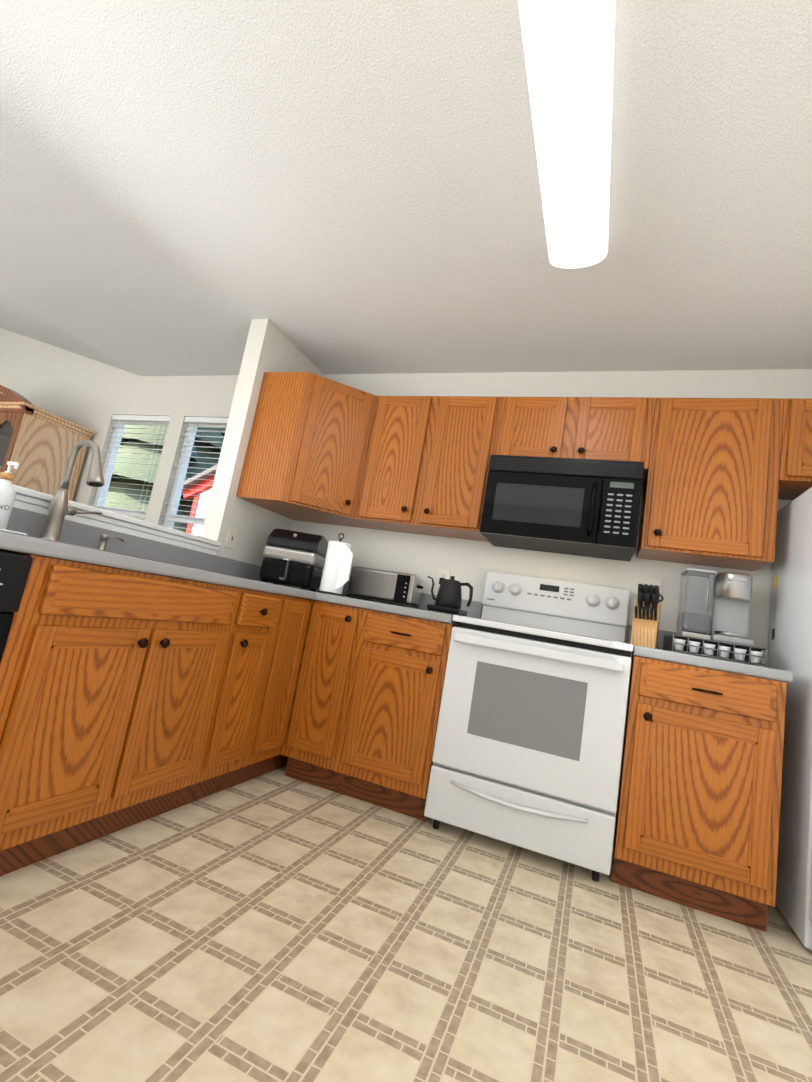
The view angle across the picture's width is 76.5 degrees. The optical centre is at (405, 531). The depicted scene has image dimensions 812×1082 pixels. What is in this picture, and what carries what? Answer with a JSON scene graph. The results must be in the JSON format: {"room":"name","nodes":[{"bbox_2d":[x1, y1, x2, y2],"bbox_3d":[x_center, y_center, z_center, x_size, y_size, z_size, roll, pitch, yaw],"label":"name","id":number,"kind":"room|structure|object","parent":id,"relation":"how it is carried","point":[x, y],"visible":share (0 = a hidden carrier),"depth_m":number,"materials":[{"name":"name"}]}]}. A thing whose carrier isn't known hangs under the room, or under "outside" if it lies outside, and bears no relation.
{"room":"kitchen","nodes":[
{"label":"kitchen","id":0,"kind":"room"},
{"bbox_2d":[201,319,323,565],"bbox_3d":[-0.957,-0.002,3.179,0.120,2.440,0.675,6,-10,21],"label":"wall post","id":1,"kind":"object","parent":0,"point":[270,346],"visible":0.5,"depth_m":3.00,"materials":[{"name":"paint"}]},
{"bbox_2d":[0,765,811,1081],"bbox_3d":[-0.092,1.025,0.660,3.520,0.050,4.300,6,-10,21],"label":"floor","id":2,"kind":"structure","parent":0,"point":[276,925],"depth_m":1.34,"materials":[{"name":"tile"}]},
{"bbox_2d":[0,551,32,662],"bbox_3d":[-1.387,0.398,1.077,0.652,0.868,0.590,6,-10,21],"label":"dishwasher","id":3,"kind":"object","parent":2,"relation":"on","point":[14,570],"visible":0.94,"depth_m":1.27,"materials":[{"name":"black"}]},
{"bbox_2d":[68,569,287,812],"bbox_3d":[-0.978,0.655,2.269,0.632,0.872,0.323,6,-10,21],"label":"base cabinet","id":4,"kind":"object","parent":2,"relation":"on","point":[128,698],"depth_m":1.83,"materials":[{"name":"brown wood"}]},
{"bbox_2d":[252,596,333,778],"bbox_3d":[-0.775,0.778,2.822,0.632,0.872,0.881,6,-10,21],"label":"base cabinet","id":5,"kind":"object","parent":2,"relation":"on","point":[269,758],"depth_m":2.46,"materials":[{"name":"brown wood"}]},
{"bbox_2d":[0,507,321,600],"bbox_3d":[-1.146,0.073,1.638,0.660,0.286,3.597,6,-10,21],"label":"countertop","id":6,"kind":"structure","parent":5,"relation":"on","point":[77,542],"depth_m":2.00,"materials":[{"name":"laminate"}]},
{"bbox_2d":[0,528,26,534],"bbox_3d":[-1.361,-0.018,1.617,0.096,0.014,0.297,6,-10,21],"label":"soap tray","id":7,"kind":"object","parent":6,"relation":"on","point":[12,531],"visible":0.38,"depth_m":1.68,"materials":[{"name":"white"}]},
{"bbox_2d":[0,461,18,528],"bbox_3d":[-1.320,-0.119,1.679,0.086,0.228,0.084,6,-10,21],"label":"hand soap bottle","id":8,"kind":"object","parent":7,"relation":"on","point":[7,494],"visible":0.98,"depth_m":1.68,"materials":[{"name":"white plastic"}]},
{"bbox_2d":[40,440,104,540],"bbox_3d":[-1.176,-0.133,1.926,0.190,0.395,0.200,6,-10,21],"label":"gooseneck faucet","id":9,"kind":"object","parent":6,"relation":"on","point":[59,509],"visible":0.9,"depth_m":1.87,"materials":[{"name":"silver metal"}]},
{"bbox_2d":[97,534,123,550],"bbox_3d":[-1.203,0.053,2.092,0.042,0.075,0.107,6,-10,21],"label":"soap pump","id":10,"kind":"object","parent":6,"relation":"on","point":[103,541],"visible":0.69,"depth_m":2.06,"materials":[{"name":"silver metal"}]},
{"bbox_2d":[259,528,327,591],"bbox_3d":[-0.637,0.158,2.935,0.296,0.329,0.350,9,-9,4],"label":"air fryer","id":11,"kind":"object","parent":6,"relation":"on","point":[294,558],"visible":0.94,"depth_m":2.81,"materials":[{"name":"black plastic"}]},
{"bbox_2d":[315,533,352,596],"bbox_3d":[-0.377,0.180,2.857,0.195,0.350,0.170,6,-10,21],"label":"paper towel holder","id":12,"kind":"object","parent":6,"relation":"on","point":[337,566],"visible":1,"depth_m":2.80,"materials":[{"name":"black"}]},
{"bbox_2d":[320,581,482,623],"bbox_3d":[-0.003,0.376,2.762,0.701,0.146,0.637,6,-10,21],"label":"countertop","id":13,"kind":"structure","parent":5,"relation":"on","point":[474,610],"depth_m":2.51,"materials":[{"name":"laminate"}]},
{"bbox_2d":[346,566,422,607],"bbox_3d":[-0.113,0.329,3.004,0.437,0.193,0.142,6,-10,21],"label":"toaster","id":14,"kind":"object","parent":13,"relation":"on","point":[389,587],"visible":0.9,"depth_m":2.94,"materials":[{"name":"silver metal"}]},
{"bbox_2d":[404,606,460,615],"bbox_3d":[0.159,0.416,2.659,0.280,0.006,0.235,6,-10,21],"label":"board","id":15,"kind":"object","parent":13,"relation":"on","point":[432,610],"visible":0.44,"depth_m":2.55,"materials":[{"name":"grey stone"}]},
{"bbox_2d":[427,576,472,615],"bbox_3d":[0.221,0.326,2.676,0.256,0.194,0.190,6,-10,21],"label":"gooseneck kettle","id":16,"kind":"object","parent":15,"relation":"on","point":[448,599],"visible":1,"depth_m":2.62,"materials":[{"name":"black metal"}]},
{"bbox_2d":[435,577,444,604],"bbox_3d":[0.224,0.357,2.895,0.159,0.202,0.228,6,-10,21],"label":"cord","id":17,"kind":"object","parent":13,"relation":"on","point":[441,580],"visible":0.42,"depth_m":3.01,"materials":[{"name":"black plastic"}]},
{"bbox_2d":[281,600,453,820],"bbox_3d":[-0.115,0.869,2.681,0.749,0.872,0.662,6,-10,21],"label":"base cabinet","id":18,"kind":"object","parent":2,"relation":"on","point":[364,716],"visible":0.98,"depth_m":2.41,"materials":[{"name":"brown wood"}]},
{"bbox_2d":[424,571,633,881],"bbox_3d":[0.602,0.781,2.402,0.754,1.196,0.670,6,-10,21],"label":"electric range","id":19,"kind":"object","parent":2,"relation":"on","point":[528,746],"visible":1,"depth_m":2.14,"materials":[{"name":"white metal"}]},
{"bbox_2d":[611,655,786,931],"bbox_3d":[1.180,1.010,2.173,0.515,0.872,0.662,6,-10,21],"label":"base cabinet","id":20,"kind":"object","parent":2,"relation":"on","point":[698,811],"visible":1,"depth_m":1.91,"materials":[{"name":"brown wood"}]},
{"bbox_2d":[627,625,792,682],"bbox_3d":[1.279,0.518,2.269,0.532,0.146,0.619,6,-10,21],"label":"countertop","id":21,"kind":"structure","parent":20,"relation":"on","point":[660,653],"depth_m":1.99,"materials":[{"name":"laminate"}]},
{"bbox_2d":[630,584,663,648],"bbox_3d":[1.126,0.396,2.394,0.118,0.287,0.205,5,-10,29],"label":"knife block","id":22,"kind":"object","parent":21,"relation":"on","point":[645,627],"visible":0.98,"depth_m":2.35,"materials":[{"name":"brown wood"}]},
{"bbox_2d":[663,634,766,666],"bbox_3d":[1.365,0.532,2.312,0.345,0.078,0.336,6,-10,21],"label":"rack","id":23,"kind":"object","parent":21,"relation":"on","point":[747,654],"visible":0.98,"depth_m":2.18,"materials":[{"name":"grey metal"}]},
{"bbox_2d":[676,568,753,645],"bbox_3d":[1.417,0.347,2.364,0.270,0.312,0.235,6,-10,21],"label":"coffee maker","id":24,"kind":"object","parent":23,"relation":"on","point":[712,606],"visible":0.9,"depth_m":2.31,"materials":[{"name":"grey metal"}]},
{"bbox_2d":[767,487,811,950],"bbox_3d":[1.895,0.682,1.915,0.761,1.670,0.730,6,-10,21],"label":"refrigerator","id":25,"kind":"object","parent":2,"relation":"on","point":[790,639],"visible":0.73,"depth_m":2.01,"materials":[{"name":"white metal"}]},
{"bbox_2d":[0,0,811,375],"bbox_3d":[-1.564,-1.942,1.860,7.960,0.728,4.540,6,-10,21],"label":"ceiling","id":26,"kind":"structure","parent":0,"point":[322,186],"depth_m":1.95,"materials":[{"name":"white paint"}]},
{"bbox_2d":[518,0,614,268],"bbox_3d":[0.479,-1.227,1.502,0.226,0.091,1.245,6,-10,21],"label":"fluorescent ceiling light","id":27,"kind":"object","parent":26,"relation":"attached to","point":[569,51],"visible":0.97,"depth_m":1.48,"materials":[{"name":"white plastic"}]},
{"bbox_2d":[0,328,811,678],"bbox_3d":[-1.021,-0.304,3.702,7.960,3.168,0.120,6,-10,21],"label":"wall","id":28,"kind":"structure","parent":0,"point":[470,562],"depth_m":3.20,"materials":[{"name":"paint"}]},
{"bbox_2d":[93,421,168,516],"bbox_3d":[-2.276,-0.211,4.121,0.690,1.501,0.140,6,-10,21],"label":"window","id":29,"kind":"structure","parent":28,"relation":"in","point":[125,512],"depth_m":4.29,"materials":[{"name":"white plastic"}]},
{"bbox_2d":[163,424,226,528],"bbox_3d":[-1.577,-0.134,3.847,0.620,1.501,0.140,6,-10,21],"label":"window","id":30,"kind":"structure","parent":28,"relation":"in","point":[172,495],"depth_m":4.00,"materials":[{"name":"white plastic"}]},
{"bbox_2d":[89,415,227,535],"bbox_3d":[-1.945,-0.190,3.979,1.362,1.473,0.047,6,-10,21],"label":"window blinds","id":31,"kind":"object","parent":30,"relation":"attached to","point":[166,419],"visible":0.44,"depth_m":4.05,"materials":[{"name":"white plastic"}]},
{"bbox_2d":[225,527,237,548],"bbox_3d":[-0.989,0.039,2.927,0.009,0.116,0.072,6,-10,21],"label":"electrical outlet plate","id":32,"kind":"object","parent":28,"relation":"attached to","point":[232,536],"depth_m":2.92,"materials":[{"name":"beige plastic"}]},
{"bbox_2d":[236,372,376,528],"bbox_3d":[-0.518,-0.477,3.157,0.608,0.762,0.608,6,-10,21],"label":"upper cabinet","id":33,"kind":"object","parent":28,"relation":"attached to","point":[306,452],"visible":1,"depth_m":2.94,"materials":[{"name":"brown wood"}]},
{"bbox_2d":[355,396,502,541],"bbox_3d":[0.164,-0.379,3.038,0.759,0.762,0.325,6,-10,21],"label":"upper cabinet","id":34,"kind":"object","parent":28,"relation":"attached to","point":[425,472],"depth_m":2.89,"materials":[{"name":"brown wood"}]},
{"bbox_2d":[436,569,450,587],"bbox_3d":[0.221,0.281,3.044,0.072,0.116,0.009,6,-10,21],"label":"electrical outlet plate","id":35,"kind":"object","parent":28,"relation":"attached to","point":[443,573],"depth_m":3.05,"materials":[{"name":"beige plastic"}]},
{"bbox_2d":[495,397,658,486],"bbox_3d":[0.902,-0.493,2.792,0.759,0.369,0.325,6,-10,21],"label":"upper cabinet","id":36,"kind":"object","parent":28,"relation":"attached to","point":[599,428],"depth_m":2.63,"materials":[{"name":"brown wood"}]},
{"bbox_2d":[480,454,643,561],"bbox_3d":[0.804,-0.125,2.674,0.728,0.412,0.456,6,-10,21],"label":"over-the-range microwave","id":37,"kind":"object","parent":36,"relation":"attached to","point":[581,507],"visible":1,"depth_m":2.50,"materials":[{"name":"black"}]},
{"bbox_2d":[646,578,661,598],"bbox_3d":[1.274,0.303,2.652,0.072,0.116,0.009,6,-10,21],"label":"electrical outlet plate","id":38,"kind":"object","parent":28,"relation":"attached to","point":[653,582],"depth_m":2.65,"materials":[{"name":"beige plastic"}]},
{"bbox_2d":[636,398,790,570],"bbox_3d":[1.468,-0.236,2.527,0.531,0.762,0.325,6,-10,21],"label":"upper cabinet","id":39,"kind":"object","parent":28,"relation":"attached to","point":[721,476],"depth_m":2.38,"materials":[{"name":"brown wood"}]},
{"bbox_2d":[783,398,811,499],"bbox_3d":[2.139,-0.348,2.305,0.845,0.389,0.325,6,-10,21],"label":"upper cabinet","id":40,"kind":"object","parent":28,"relation":"attached to","point":[799,429],"depth_m":2.29,"materials":[{"name":"brown wood"}]},
{"bbox_3d":[-3.667,0.634,2.062,4.200,0.050,4.300,6,-10,21],"label":"floor","id":41,"kind":"structure","parent":0,"visible":0},
{"bbox_2d":[0,385,94,500],"bbox_3d":[-3.428,-0.104,4.125,1.285,2.105,0.577,6,-10,21],"label":"china cabinet","id":42,"kind":"object","parent":41,"relation":"on","point":[37,444],"visible":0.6,"depth_m":3.91,"materials":[{"name":"brown wood"}]},
{"bbox_3d":[-1.798,0.227,1.098,0.120,1.070,3.625,6,-10,21],"label":"wall","id":43,"kind":"structure","parent":0,"visible":0},
{"bbox_2d":[12,484,220,554],"bbox_3d":[-1.711,-0.283,1.178,0.190,0.076,3.621,6,-10,21],"label":"sill","id":44,"kind":"structure","parent":43,"relation":"on","point":[31,500],"depth_m":2.22,"materials":[{"name":"white paint"}]},
{"label":"outside","id":45,"kind":"structure","parent":0,"visible":0},
{"bbox_3d":[2.233,7.069,33.780,65.000,0.200,59.400,6,-10,21],"label":"ground","id":46,"kind":"structure","parent":45,"visible":0},
{"bbox_2d":[104,425,225,531],"bbox_3d":[-18.599,-4.840,22.711,32.035,12.603,9.677,6,-10,21],"label":"exterior view","id":47,"kind":"object","parent":46,"relation":"on","point":[122,480],"visible":0.19,"depth_m":13.70,"materials":[{"name":"green plant"}]},
{"bbox_2d":[182,464,217,535],"bbox_3d":[-1.541,0.573,14.354,7.008,5.180,6.300,6,-10,21],"label":"building","id":48,"kind":"structure","parent":46,"relation":"on","point":[198,488],"depth_m":12.80,"materials":[{"name":"white"}]}
]}

